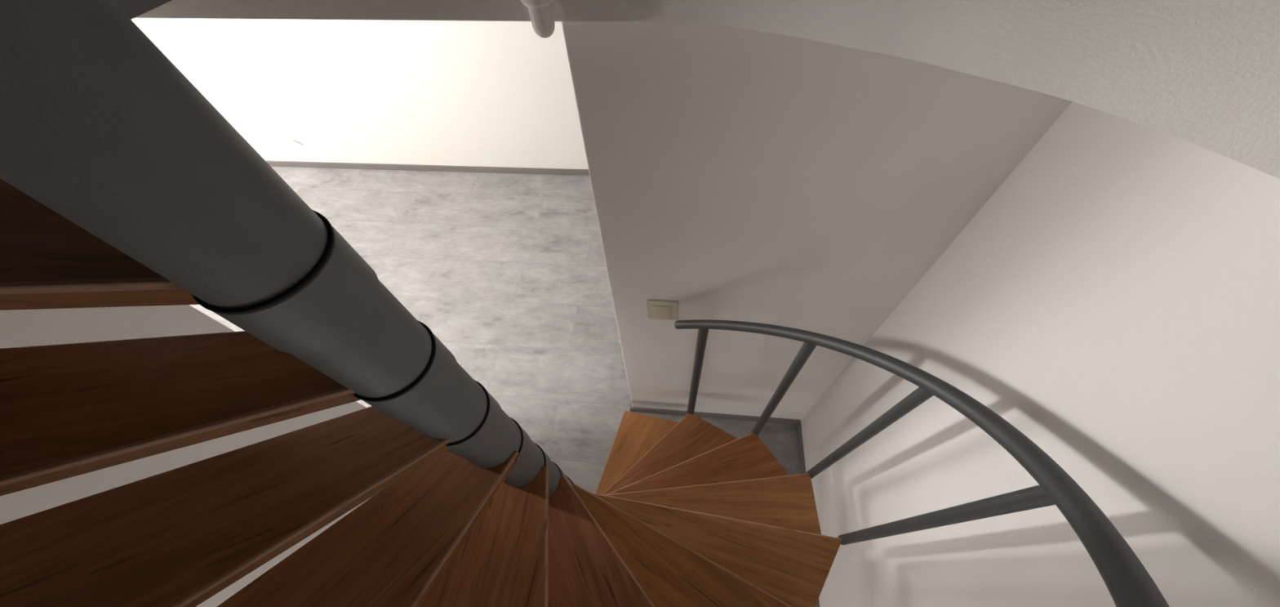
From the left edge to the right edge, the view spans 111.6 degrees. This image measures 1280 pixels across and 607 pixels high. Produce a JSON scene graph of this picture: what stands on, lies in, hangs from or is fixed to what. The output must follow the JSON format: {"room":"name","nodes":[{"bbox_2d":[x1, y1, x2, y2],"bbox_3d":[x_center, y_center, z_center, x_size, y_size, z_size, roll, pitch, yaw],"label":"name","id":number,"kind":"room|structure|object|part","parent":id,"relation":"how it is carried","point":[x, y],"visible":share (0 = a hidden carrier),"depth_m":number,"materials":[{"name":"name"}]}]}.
{"room":"spiral staircase","nodes":[
{"label":"spiral staircase","id":0,"kind":"room"},
{"bbox_2d":[0,304,370,606],"bbox_3d":[-1.464,1.024,1.225,0.100,2.280,2.395,3,58,5],"label":"wall","id":1,"kind":"structure","parent":0,"point":[39,326],"depth_m":1.16,"materials":[{"name":"white paint"}]},
{"bbox_2d":[131,17,588,168],"bbox_3d":[-1.187,-1.843,3.026,7.200,2.280,0.100,3,58,5],"label":"wall","id":2,"kind":"structure","parent":0,"point":[501,94],"depth_m":3.36,"materials":[{"name":"white paint"}]},
{"bbox_2d":[266,160,589,175],"bbox_3d":[-1.141,-1.202,3.932,7.000,0.062,0.013,3,58,5],"label":"baseboard","id":3,"kind":"structure","parent":2,"relation":"attached to","point":[273,163],"depth_m":4.00,"materials":[{"name":"grey"}]},
{"bbox_2d":[189,166,800,493],"bbox_3d":[-1.351,0.747,2.793,7.200,0.080,4.744,3,58,5],"label":"floor","id":4,"kind":"structure","parent":0,"point":[508,271],"depth_m":3.30,"materials":[{"name":"grey concrete"}]},
{"bbox_2d":[0,0,1169,606],"bbox_3d":[-0.368,0.254,0.827,2.113,3.672,1.288,3,58,5],"label":"spiral staircase","id":5,"kind":"structure","parent":4,"relation":"on","point":[122,184],"depth_m":0.58,"materials":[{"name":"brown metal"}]},
{"bbox_3d":[-0.312,-0.024,0.257,1.936,2.417,1.129,-10,58,-3],"label":"handrail","id":6,"kind":"part","parent":5,"relation":"part of","materials":[{"name":"grey metal"}]},
{"bbox_2d":[135,0,1279,178],"bbox_3d":[-1.467,-0.580,0.701,7.200,0.320,4.744,3,58,5],"label":"ceiling","id":7,"kind":"structure","parent":0,"point":[1204,73],"depth_m":0.56,"materials":[{"name":"white paint"}]},
{"bbox_2d":[520,0,555,38],"bbox_3d":[-0.179,-0.637,0.492,0.057,0.637,0.060,3,58,5],"label":"post","id":8,"kind":"object","parent":7,"relation":"on","point":[540,11],"visible":1,"depth_m":0.72,"materials":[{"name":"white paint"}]},
{"bbox_2d":[561,21,1072,419],"bbox_3d":[0.407,0.043,1.743,1.008,2.280,0.100,3,58,5],"label":"wall","id":9,"kind":"structure","parent":0,"point":[736,174],"depth_m":1.10,"materials":[{"name":"white paint"}]},
{"bbox_2d":[646,299,678,319],"bbox_3d":[0.086,0.029,1.666,0.118,0.128,0.018,3,58,5],"label":"light switch","id":10,"kind":"object","parent":9,"relation":"attached to","point":[664,309],"visible":1,"depth_m":1.65,"materials":[{"name":"beige plastic"}]},
{"bbox_2d":[630,400,800,424],"bbox_3d":[1.045,0.668,2.626,2.214,0.062,0.126,3,58,5],"label":"baseboard","id":11,"kind":"structure","parent":9,"relation":"attached to","point":[635,409],"depth_m":2.64,"materials":[{"name":"grey"}]},
{"bbox_2d":[800,102,1279,606],"bbox_3d":[0.839,1.138,1.026,0.100,2.280,2.625,3,58,5],"label":"wall","id":12,"kind":"structure","parent":0,"point":[1115,300],"depth_m":0.81,"materials":[{"name":"white paint"}]},
{"bbox_2d":[795,421,819,606],"bbox_3d":[0.834,1.733,1.963,0.013,0.062,2.412,3,58,5],"label":"baseboard","id":13,"kind":"structure","parent":12,"relation":"attached to","point":[802,460],"depth_m":2.50,"materials":[{"name":"grey"}]}
]}

